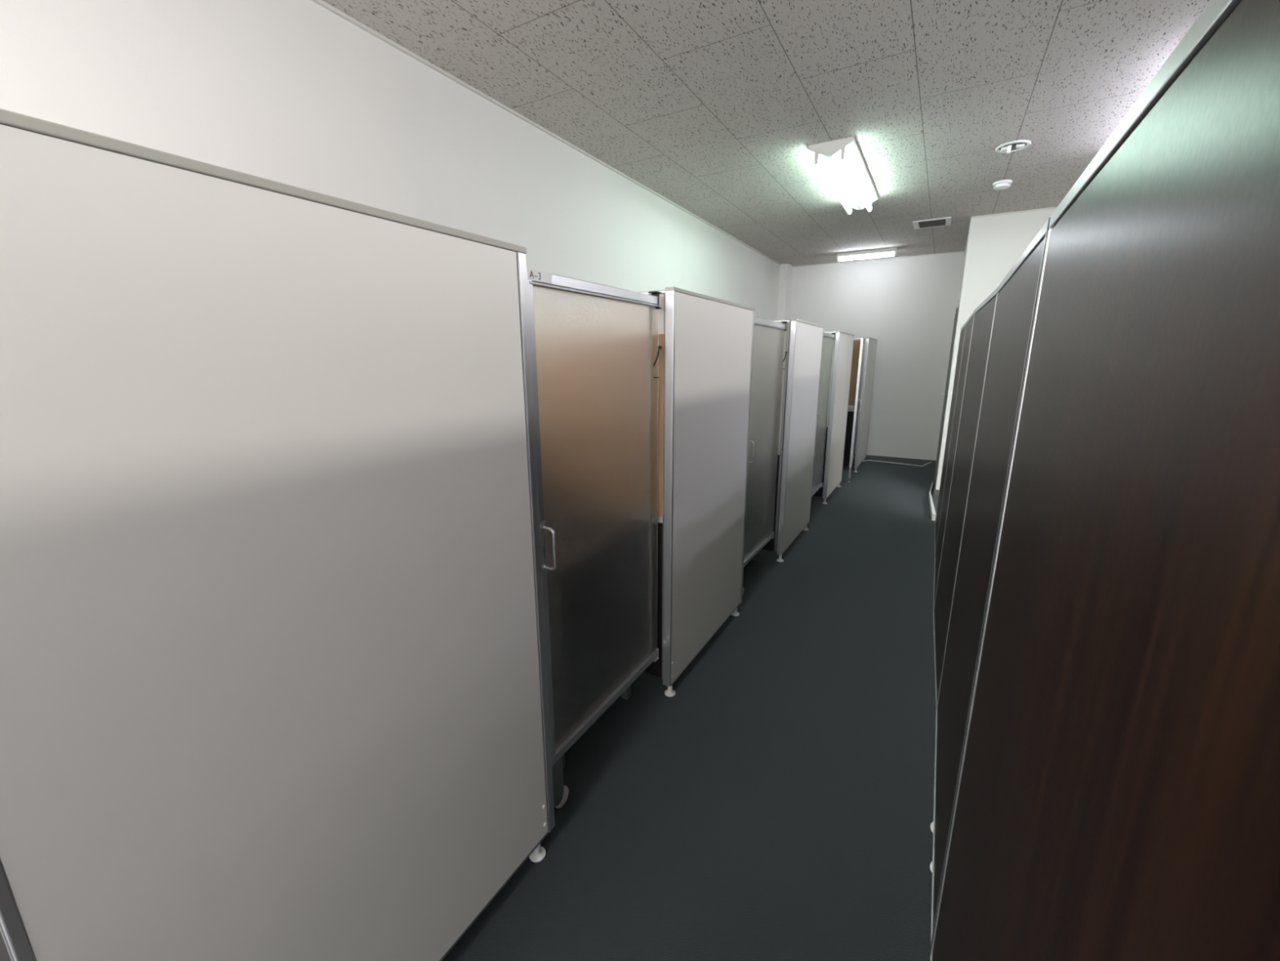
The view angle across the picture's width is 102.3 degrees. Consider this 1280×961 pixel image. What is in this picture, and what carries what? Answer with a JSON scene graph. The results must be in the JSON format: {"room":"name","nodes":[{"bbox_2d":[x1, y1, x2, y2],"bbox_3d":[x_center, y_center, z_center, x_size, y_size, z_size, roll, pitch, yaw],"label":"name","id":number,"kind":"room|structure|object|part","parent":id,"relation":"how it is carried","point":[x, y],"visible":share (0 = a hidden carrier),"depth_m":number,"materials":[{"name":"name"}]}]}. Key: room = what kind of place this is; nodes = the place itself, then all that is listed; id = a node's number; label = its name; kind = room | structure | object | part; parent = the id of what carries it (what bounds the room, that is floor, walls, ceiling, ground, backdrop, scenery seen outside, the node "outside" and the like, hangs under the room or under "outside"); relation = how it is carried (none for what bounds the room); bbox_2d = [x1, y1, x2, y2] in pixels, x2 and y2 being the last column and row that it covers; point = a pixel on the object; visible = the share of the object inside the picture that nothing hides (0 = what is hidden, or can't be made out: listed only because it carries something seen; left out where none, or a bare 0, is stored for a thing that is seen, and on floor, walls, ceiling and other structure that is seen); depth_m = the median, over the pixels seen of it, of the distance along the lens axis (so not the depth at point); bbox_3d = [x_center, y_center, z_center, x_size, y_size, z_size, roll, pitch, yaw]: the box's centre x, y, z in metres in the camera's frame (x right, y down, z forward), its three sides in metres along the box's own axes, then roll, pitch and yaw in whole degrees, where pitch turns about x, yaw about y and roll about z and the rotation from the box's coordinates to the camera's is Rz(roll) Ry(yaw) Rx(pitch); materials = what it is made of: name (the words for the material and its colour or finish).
{"room":"internet cafe corridor","nodes":[
{"label":"internet cafe corridor","id":0,"kind":"room"},
{"bbox_2d":[0,0,792,320],"bbox_3d":[-0.427,-0.699,3.242,0.250,2.522,9.820,7,15,29],"label":"wall","id":1,"kind":"structure","parent":0,"point":[295,93],"depth_m":1.88,"materials":[{"name":"paint"}]},
{"bbox_2d":[311,0,781,265],"bbox_3d":[-0.473,-1.890,2.826,0.013,0.012,9.250,7,15,29],"label":"trim","id":2,"kind":"structure","parent":1,"relation":"attached to","point":[320,2],"depth_m":2.40,"materials":[{"name":"white"}]},
{"bbox_2d":[441,458,938,960],"bbox_3d":[2.026,0.889,2.166,5.900,0.100,9.820,7,15,29],"label":"floor","id":3,"kind":"structure","parent":0,"point":[779,805],"depth_m":1.64,"materials":[{"name":"carpet"}]},
{"bbox_2d":[0,922,14,960],"bbox_3d":[-1.198,0.365,0.848,1.145,1.548,0.045,7,15,29],"label":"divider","id":4,"kind":"object","parent":3,"relation":"on","point":[6,954],"visible":0.02,"depth_m":0.64,"materials":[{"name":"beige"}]},
{"bbox_3d":[-1.195,0.740,0.935,1.112,0.658,0.028,7,15,29],"label":"panel","id":5,"kind":"part","parent":4,"relation":"part of","materials":[{"name":"silver"}]},
{"bbox_2d":[0,108,555,960],"bbox_3d":[-0.472,0.344,0.915,0.045,1.552,0.877,7,15,29],"label":"partition panel","id":6,"kind":"object","parent":3,"relation":"on","point":[273,678],"visible":1,"depth_m":0.71,"materials":[{"name":"white laminate"}]},
{"bbox_3d":[-0.687,0.408,0.546,0.032,1.486,0.012,7,15,29],"label":"post","id":7,"kind":"part","parent":6,"relation":"part of","materials":[{"name":"silver metal"}]},
{"bbox_3d":[-0.260,0.241,1.268,0.033,1.490,0.026,7,15,29],"label":"post","id":8,"kind":"part","parent":6,"relation":"part of","materials":[{"name":"silver metal"}]},
{"bbox_2d":[526,268,661,808],"bbox_3d":[-0.086,0.185,1.619,0.064,1.538,0.672,7,15,29],"label":"door","id":9,"kind":"structure","parent":3,"relation":"on","point":[594,346],"depth_m":1.54,"materials":[{"name":"silver metal"}]},
{"bbox_3d":[-0.233,0.177,1.330,0.039,0.146,0.018,7,15,29],"label":"handle","id":10,"kind":"part","parent":9,"relation":"part of","materials":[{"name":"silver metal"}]},
{"bbox_3d":[-0.251,0.890,1.522,0.020,0.154,0.054,7,15,29],"label":"caster leg","id":11,"kind":"part","parent":9,"relation":"part of","materials":[{"name":"silver metal"}]},
{"bbox_3d":[-0.107,-0.536,1.455,0.024,0.026,0.641,7,15,29],"label":"rail","id":12,"kind":"part","parent":9,"relation":"part of","materials":[{"name":"silver metal"}]},
{"bbox_3d":[-0.100,0.741,1.754,0.026,0.030,0.643,7,15,29],"label":"rail","id":13,"kind":"part","parent":9,"relation":"part of","materials":[{"name":"silver metal"}]},
{"bbox_2d":[640,289,665,679],"bbox_3d":[-0.391,0.042,2.212,1.145,1.548,0.045,7,15,29],"label":"divider","id":14,"kind":"object","parent":3,"relation":"on","point":[655,668],"visible":0.03,"depth_m":2.00,"materials":[{"name":"beige"}]},
{"bbox_3d":[-0.388,0.417,2.299,1.112,0.658,0.028,7,15,29],"label":"panel","id":15,"kind":"part","parent":14,"relation":"part of","materials":[{"name":"black"}]},
{"bbox_3d":[-0.391,-0.301,2.131,1.112,0.818,0.028,7,15,29],"label":"panel","id":16,"kind":"part","parent":14,"relation":"part of","materials":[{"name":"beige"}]},
{"bbox_2d":[657,333,665,515],"bbox_3d":[-0.357,-0.242,2.091,1.032,0.650,0.018,7,15,29],"label":"backboard","id":17,"kind":"object","parent":14,"relation":"attached to","point":[661,336],"visible":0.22,"depth_m":1.84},
{"bbox_3d":[0.099,0.082,1.932,0.015,1.483,0.032,7,15,29],"label":"post","id":18,"kind":"part","parent":14,"relation":"part of","materials":[{"name":"silver metal"}]},
{"bbox_2d":[662,286,755,697],"bbox_3d":[0.316,0.029,2.247,0.045,1.552,0.865,7,15,29],"label":"partition panel","id":19,"kind":"object","parent":3,"relation":"on","point":[709,340],"visible":1,"depth_m":2.10,"materials":[{"name":"white laminate"}]},
{"bbox_2d":[653,345,662,377],"bbox_3d":[0.037,-0.406,1.770,0.076,0.108,0.021,7,15,29],"label":"wire hook","id":20,"kind":"object","parent":19,"relation":"attached to","point":[660,347],"visible":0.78,"depth_m":1.75,"materials":[{"name":"black metal"}]},
{"bbox_3d":[0.052,-0.415,1.759,0.040,0.086,0.021,7,15,29],"label":"arm","id":21,"kind":"part","parent":20,"relation":"part of","materials":[{"name":"black plastic"}]},
{"bbox_3d":[0.104,0.092,1.883,0.032,1.486,0.012,7,15,29],"label":"post","id":22,"kind":"part","parent":19,"relation":"part of","materials":[{"name":"silver metal"}]},
{"bbox_3d":[0.525,-0.073,2.595,0.033,1.490,0.026,7,15,29],"label":"post","id":23,"kind":"part","parent":19,"relation":"part of","materials":[{"name":"silver metal"}]},
{"bbox_2d":[752,552,758,560],"bbox_3d":[0.269,0.178,3.438,1.000,0.718,0.500,7,15,29],"label":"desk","id":24,"kind":"object","parent":3,"relation":"on","point":[756,557],"visible":0.06,"depth_m":3.46,"materials":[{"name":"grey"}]},
{"bbox_2d":[742,317,787,595],"bbox_3d":[0.728,-0.141,2.994,0.064,1.538,0.672,7,15,29],"label":"door","id":25,"kind":"structure","parent":3,"relation":"on","point":[768,335],"depth_m":2.98,"materials":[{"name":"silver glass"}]},
{"bbox_3d":[0.580,-0.148,2.705,0.039,0.146,0.018,7,15,29],"label":"handle","id":26,"kind":"part","parent":25,"relation":"part of","materials":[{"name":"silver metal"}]},
{"bbox_3d":[0.713,0.415,3.129,0.026,0.030,0.643,7,15,29],"label":"rail","id":27,"kind":"part","parent":25,"relation":"part of","materials":[{"name":"silver metal"}]},
{"bbox_3d":[0.706,-0.862,2.829,0.024,0.026,0.641,7,15,29],"label":"rail","id":28,"kind":"part","parent":25,"relation":"part of","materials":[{"name":"silver metal"}]},
{"bbox_2d":[761,320,791,551],"bbox_3d":[0.422,-0.283,3.587,1.145,1.548,0.045,7,15,29],"label":"divider","id":29,"kind":"object","parent":3,"relation":"on","point":[771,545],"visible":0.15,"depth_m":3.29,"materials":[{"name":"beige"}]},
{"bbox_3d":[0.425,0.092,3.674,1.112,0.658,0.028,7,15,29],"label":"panel","id":30,"kind":"part","parent":29,"relation":"part of","materials":[{"name":"black"}]},
{"bbox_3d":[0.912,-0.244,3.306,0.015,1.483,0.032,7,15,29],"label":"post","id":31,"kind":"part","parent":29,"relation":"part of","materials":[{"name":"silver metal"}]},
{"bbox_3d":[0.422,-0.627,3.505,1.112,0.818,0.028,7,15,29],"label":"panel","id":32,"kind":"part","parent":29,"relation":"part of","materials":[{"name":"beige"}]},
{"bbox_2d":[777,318,824,561],"bbox_3d":[1.130,-0.293,3.608,0.045,1.552,0.842,7,15,29],"label":"partition panel","id":33,"kind":"object","parent":3,"relation":"on","point":[806,340],"visible":1,"depth_m":3.47,"materials":[{"name":"white laminate"}]},
{"bbox_3d":[0.923,-0.233,3.254,0.032,1.486,0.012,7,15,29],"label":"post","id":34,"kind":"part","parent":33,"relation":"part of","materials":[{"name":"silver metal"}]},
{"bbox_3d":[1.333,-0.393,3.947,0.033,1.490,0.026,7,15,29],"label":"post","id":35,"kind":"part","parent":33,"relation":"part of","materials":[{"name":"silver metal"}]},
{"bbox_2d":[811,332,835,496],"bbox_3d":[1.531,-0.462,4.351,0.064,1.538,0.672,7,15,29],"label":"door","id":36,"kind":"structure","parent":3,"relation":"on","point":[828,339],"depth_m":4.42,"materials":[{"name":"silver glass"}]},
{"bbox_3d":[1.516,0.094,4.487,0.026,0.030,0.643,7,15,29],"label":"rail","id":37,"kind":"part","parent":36,"relation":"part of","materials":[{"name":"silver metal"}]},
{"bbox_3d":[1.509,-1.183,4.187,0.024,0.026,0.641,7,15,29],"label":"rail","id":38,"kind":"part","parent":36,"relation":"part of","materials":[{"name":"silver metal"}]},
{"bbox_2d":[813,331,835,497],"bbox_3d":[1.226,-0.605,4.944,1.145,1.548,0.045,7,15,29],"label":"divider","id":39,"kind":"object","parent":3,"relation":"on","point":[820,492],"visible":0.12,"depth_m":4.67,"materials":[{"name":"beige"}]},
{"bbox_3d":[1.229,-0.230,5.032,1.112,0.658,0.028,7,15,29],"label":"panel","id":40,"kind":"part","parent":39,"relation":"part of","materials":[{"name":"black"}]},
{"bbox_3d":[1.715,-0.565,4.664,0.015,1.483,0.032,7,15,29],"label":"post","id":41,"kind":"part","parent":39,"relation":"part of","materials":[{"name":"silver metal"}]},
{"bbox_3d":[1.226,-0.948,4.863,1.112,0.818,0.028,7,15,29],"label":"panel","id":42,"kind":"part","parent":39,"relation":"part of","materials":[{"name":"beige"}]},
{"bbox_2d":[822,330,854,503],"bbox_3d":[1.920,-0.617,4.976,0.045,1.552,0.847,7,15,29],"label":"partition panel","id":43,"kind":"object","parent":3,"relation":"on","point":[844,341],"visible":1,"depth_m":4.83,"materials":[{"name":"white laminate"}]},
{"bbox_3d":[1.712,-0.556,4.620,0.032,1.486,0.012,7,15,29],"label":"post","id":44,"kind":"part","parent":43,"relation":"part of","materials":[{"name":"silver metal"}]},
{"bbox_3d":[2.124,-0.717,5.317,0.033,1.490,0.026,7,15,29],"label":"post","id":45,"kind":"part","parent":43,"relation":"part of","materials":[{"name":"silver metal"}]},
{"bbox_2d":[842,337,860,466],"bbox_3d":[2.031,-0.927,6.306,1.145,1.548,0.045,7,15,29],"label":"divider","id":46,"kind":"object","parent":3,"relation":"on","point":[851,411],"visible":0.02,"depth_m":6.12,"materials":[{"name":"beige"}]},
{"bbox_3d":[2.034,-0.552,6.393,1.112,0.658,0.028,7,15,29],"label":"panel","id":47,"kind":"part","parent":46,"relation":"part of","materials":[{"name":"black"}]},
{"bbox_3d":[2.031,-1.271,6.225,1.112,0.818,0.028,7,15,29],"label":"panel","id":48,"kind":"part","parent":46,"relation":"part of","materials":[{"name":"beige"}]},
{"bbox_2d":[848,340,860,408],"bbox_3d":[2.062,-1.269,6.168,1.032,0.770,0.029,7,15,29],"label":"backboard","id":49,"kind":"object","parent":46,"relation":"attached to","point":[856,344],"visible":0.02,"depth_m":5.94,"materials":[{"name":"beige"}]},
{"bbox_2d":[848,337,864,483],"bbox_3d":[2.403,-0.777,5.680,0.064,1.538,0.672,6,14,23],"label":"door","id":50,"kind":"structure","parent":3,"relation":"on","point":[862,340],"depth_m":5.39,"materials":[{"name":"silver metal"}]},
{"bbox_3d":[2.265,-0.068,5.568,0.020,0.154,0.054,6,14,23],"label":"caster leg","id":51,"kind":"part","parent":50,"relation":"part of","materials":[{"name":"silver metal"}]},
{"bbox_3d":[2.390,-0.859,5.678,0.005,1.286,0.643,6,14,23],"label":"glass pane","id":52,"kind":"part","parent":50,"relation":"part of","materials":[{"name":"white"}]},
{"bbox_2d":[853,337,877,472],"bbox_3d":[2.766,-0.934,6.313,0.045,1.552,0.842,7,15,29],"label":"partition panel","id":53,"kind":"object","parent":3,"relation":"on","point":[871,343],"visible":1,"depth_m":6.14,"materials":[{"name":"white laminate"}]},
{"bbox_3d":[2.559,-0.874,5.958,0.032,1.486,0.012,7,15,29],"label":"post","id":54,"kind":"part","parent":53,"relation":"part of","materials":[{"name":"silver metal"}]},
{"bbox_3d":[2.969,-1.034,6.651,0.033,1.490,0.026,7,15,29],"label":"post","id":55,"kind":"part","parent":53,"relation":"part of","materials":[{"name":"silver metal"}]},
{"bbox_2d":[865,459,931,466],"bbox_3d":[3.302,-0.244,6.656,0.800,0.047,0.148,7,15,29],"label":"power cord","id":56,"kind":"object","parent":3,"relation":"on","point":[867,460],"visible":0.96,"depth_m":6.61,"materials":[{"name":"white plastic"}]},
{"bbox_2d":[929,861,932,872],"bbox_3d":[0.805,1.028,1.354,0.076,0.009,0.076,7,15,29],"label":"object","id":57,"kind":"structure","parent":3,"relation":"on","point":[931,864],"depth_m":1.37,"materials":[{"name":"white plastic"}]},
{"bbox_2d":[930,822,933,832],"bbox_3d":[0.871,1.001,1.470,0.076,0.009,0.076,7,15,29],"label":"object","id":58,"kind":"structure","parent":3,"relation":"on","point":[931,824],"depth_m":1.48,"materials":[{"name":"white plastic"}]},
{"bbox_2d":[928,482,936,520],"bbox_3d":[2.777,0.163,4.911,0.044,0.055,1.411,7,15,27],"label":"stabilizer foot","id":59,"kind":"object","parent":3,"relation":"on","point":[933,514],"visible":1,"depth_m":4.54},
{"bbox_2d":[934,321,966,553],"bbox_3d":[2.230,-0.308,3.683,0.050,1.538,0.838,7,15,28],"label":"partition panel","id":60,"kind":"object","parent":3,"relation":"on","point":[963,327],"visible":0.31,"depth_m":3.68,"materials":[{"name":"black laminate"}]},
{"bbox_3d":[2.229,0.423,3.856,0.041,0.010,0.826,7,15,28],"label":"rail","id":61,"kind":"part","parent":60,"relation":"part of","materials":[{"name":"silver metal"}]},
{"bbox_3d":[2.430,-0.388,4.038,0.040,1.505,0.007,7,15,28],"label":"post","id":62,"kind":"part","parent":60,"relation":"part of","materials":[{"name":"silver metal"}]},
{"bbox_2d":[933,310,974,610],"bbox_3d":[1.797,-0.131,2.935,0.050,1.538,0.923,7,15,29],"label":"partition panel","id":63,"kind":"object","parent":3,"relation":"on","point":[969,323],"visible":0.49,"depth_m":2.90,"materials":[{"name":"laminate"}]},
{"bbox_3d":[1.795,0.601,3.107,0.041,0.010,0.909,7,15,29],"label":"rail","id":64,"kind":"part","parent":63,"relation":"part of","materials":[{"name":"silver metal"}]},
{"bbox_3d":[2.019,-0.219,3.324,0.040,1.505,0.009,7,15,29],"label":"post","id":65,"kind":"part","parent":63,"relation":"part of","materials":[{"name":"silver metal"}]},
{"bbox_2d":[933,287,997,706],"bbox_3d":[1.360,0.051,2.167,0.050,1.538,0.878,7,15,28],"label":"partition panel","id":66,"kind":"object","parent":3,"relation":"on","point":[984,313],"visible":0.67,"depth_m":2.09,"materials":[{"name":"brown wood"}]},
{"bbox_3d":[1.358,0.783,2.337,0.041,0.010,0.862,7,15,28],"label":"rail","id":67,"kind":"part","parent":66,"relation":"part of","materials":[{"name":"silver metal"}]},
{"bbox_3d":[1.563,-0.033,2.541,0.040,1.505,0.011,7,15,28],"label":"post","id":68,"kind":"part","parent":66,"relation":"part of","materials":[{"name":"silver metal"}]},
{"bbox_2d":[930,217,1050,950],"bbox_3d":[0.913,0.235,1.386,0.050,1.538,0.954,7,15,29],"label":"partition panel","id":69,"kind":"object","parent":3,"relation":"on","point":[1016,296],"visible":0.62,"depth_m":1.23,"materials":[{"name":"brown wood"}]},
{"bbox_3d":[0.915,0.966,1.563,0.041,0.010,0.918,7,15,29],"label":"rail","id":70,"kind":"part","parent":69,"relation":"part of","materials":[{"name":"silver metal"}]},
{"bbox_3d":[1.144,0.145,1.785,0.040,1.505,0.013,7,15,29],"label":"post","id":71,"kind":"part","parent":69,"relation":"part of","materials":[{"name":"silver metal"}]},
{"bbox_2d":[929,0,1279,960],"bbox_3d":[0.351,0.461,0.435,0.050,1.538,1.298,7,15,29],"label":"partition panel","id":72,"kind":"object","parent":3,"relation":"on","point":[1117,797],"visible":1,"depth_m":0.33,"materials":[{"name":"brown wood"}]},
{"bbox_3d":[0.668,0.336,0.979,0.040,1.505,0.015,7,15,29],"label":"post","id":73,"kind":"part","parent":72,"relation":"part of","materials":[{"name":"silver metal"}]},
{"bbox_2d":[321,0,1210,266],"bbox_3d":[2.015,-1.664,1.568,5.900,0.100,9.820,7,15,29],"label":"ceiling","id":74,"kind":"structure","parent":0,"point":[716,108],"depth_m":2.34,"materials":[{"name":"tile"}]},
{"bbox_2d":[808,136,878,214],"bbox_3d":[1.394,-2.002,3.468,0.244,0.103,1.254,7,15,29],"label":"ceiling light","id":75,"kind":"object","parent":74,"relation":"attached to","point":[840,162],"visible":1,"depth_m":3.23,"materials":[{"name":"white plastic"}]},
{"bbox_2d":[813,149,819,164],"bbox_3d":[1.023,-1.872,2.984,0.024,0.073,0.016,7,15,29],"label":"socket","id":76,"kind":"object","parent":75,"relation":"attached to","point":[816,152],"depth_m":2.98,"materials":[{"name":"white plastic"}]},
{"bbox_2d":[840,143,845,159],"bbox_3d":[1.148,-1.856,2.914,0.024,0.073,0.016,7,15,29],"label":"socket","id":77,"kind":"object","parent":75,"relation":"attached to","point":[842,145],"depth_m":2.91,"materials":[{"name":"white plastic"}]},
{"bbox_2d":[836,247,897,262],"bbox_3d":[2.595,-2.587,5.915,0.630,0.090,0.090,7,15,29],"label":"ceiling light","id":78,"kind":"object","parent":74,"relation":"attached to","point":[883,252],"visible":1,"depth_m":5.88,"materials":[{"name":"white plastic"}]},
{"bbox_2d":[912,217,951,229],"bbox_3d":[2.661,-2.344,4.701,0.300,0.010,0.300,7,15,29],"label":"ceiling vent","id":79,"kind":"object","parent":74,"relation":"in","point":[944,221],"visible":1,"depth_m":4.68,"materials":[{"name":"white plastic"}]},
{"bbox_2d":[992,179,1012,190],"bbox_3d":[2.550,-2.077,3.632,0.116,0.042,0.116,7,15,29],"label":"smoke detector","id":80,"kind":"object","parent":74,"relation":"attached to","point":[1005,184],"visible":1,"depth_m":3.60,"materials":[{"name":"white plastic"}]},
{"bbox_2d":[995,140,1031,153],"bbox_3d":[2.175,-1.931,3.011,0.172,0.040,0.172,7,15,29],"label":"recessed light","id":81,"kind":"object","parent":74,"relation":"in","point":[1016,145],"visible":1,"depth_m":2.99,"materials":[{"name":"white plastic"}]},
{"bbox_3d":[2.150,-1.928,3.003,0.022,0.038,0.022,7,15,29],"label":"lamp bulb","id":82,"kind":"part","parent":81,"relation":"part of","materials":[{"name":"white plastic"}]},
{"bbox_2d":[790,252,964,460],"bbox_3d":[2.943,-1.542,6.781,1.962,2.522,0.150,7,15,29],"label":"wall","id":83,"kind":"structure","parent":0,"point":[908,304],"depth_m":6.51,"materials":[{"name":"paint"}]},
{"bbox_2d":[792,250,964,267],"bbox_3d":[2.897,-2.748,6.426,1.962,0.012,0.013,7,15,29],"label":"trim","id":84,"kind":"structure","parent":83,"relation":"attached to","point":[964,251],"depth_m":6.37,"materials":[{"name":"white"}]},
{"bbox_2d":[853,453,939,496],"bbox_3d":[4.016,0.036,5.414,5.500,0.062,1.715,7,15,29],"label":"baseboard","id":85,"kind":"structure","parent":83,"relation":"attached to","point":[921,461],"depth_m":6.69,"materials":[{"name":"grey plastic"}]},
{"bbox_2d":[935,208,1055,489],"bbox_3d":[4.966,-1.061,4.687,3.688,2.522,1.855,7,15,29],"label":"wall","id":86,"kind":"structure","parent":0,"point":[994,244],"depth_m":4.51,"materials":[{"name":"paint"}]},
{"bbox_2d":[933,307,958,484],"bbox_3d":[3.381,-0.934,5.735,0.052,1.810,0.920,7,15,29],"label":"door","id":87,"kind":"structure","parent":86,"relation":"in","point":[945,393],"depth_m":5.38,"materials":[{"name":"grey metal"}]},
{"bbox_2d":[970,206,1057,218],"bbox_3d":[4.430,-2.104,3.650,3.538,0.012,0.013,7,15,29],"label":"trim","id":88,"kind":"structure","parent":86,"relation":"attached to","point":[1054,207],"depth_m":4.35,"materials":[{"name":"white"}]}
]}

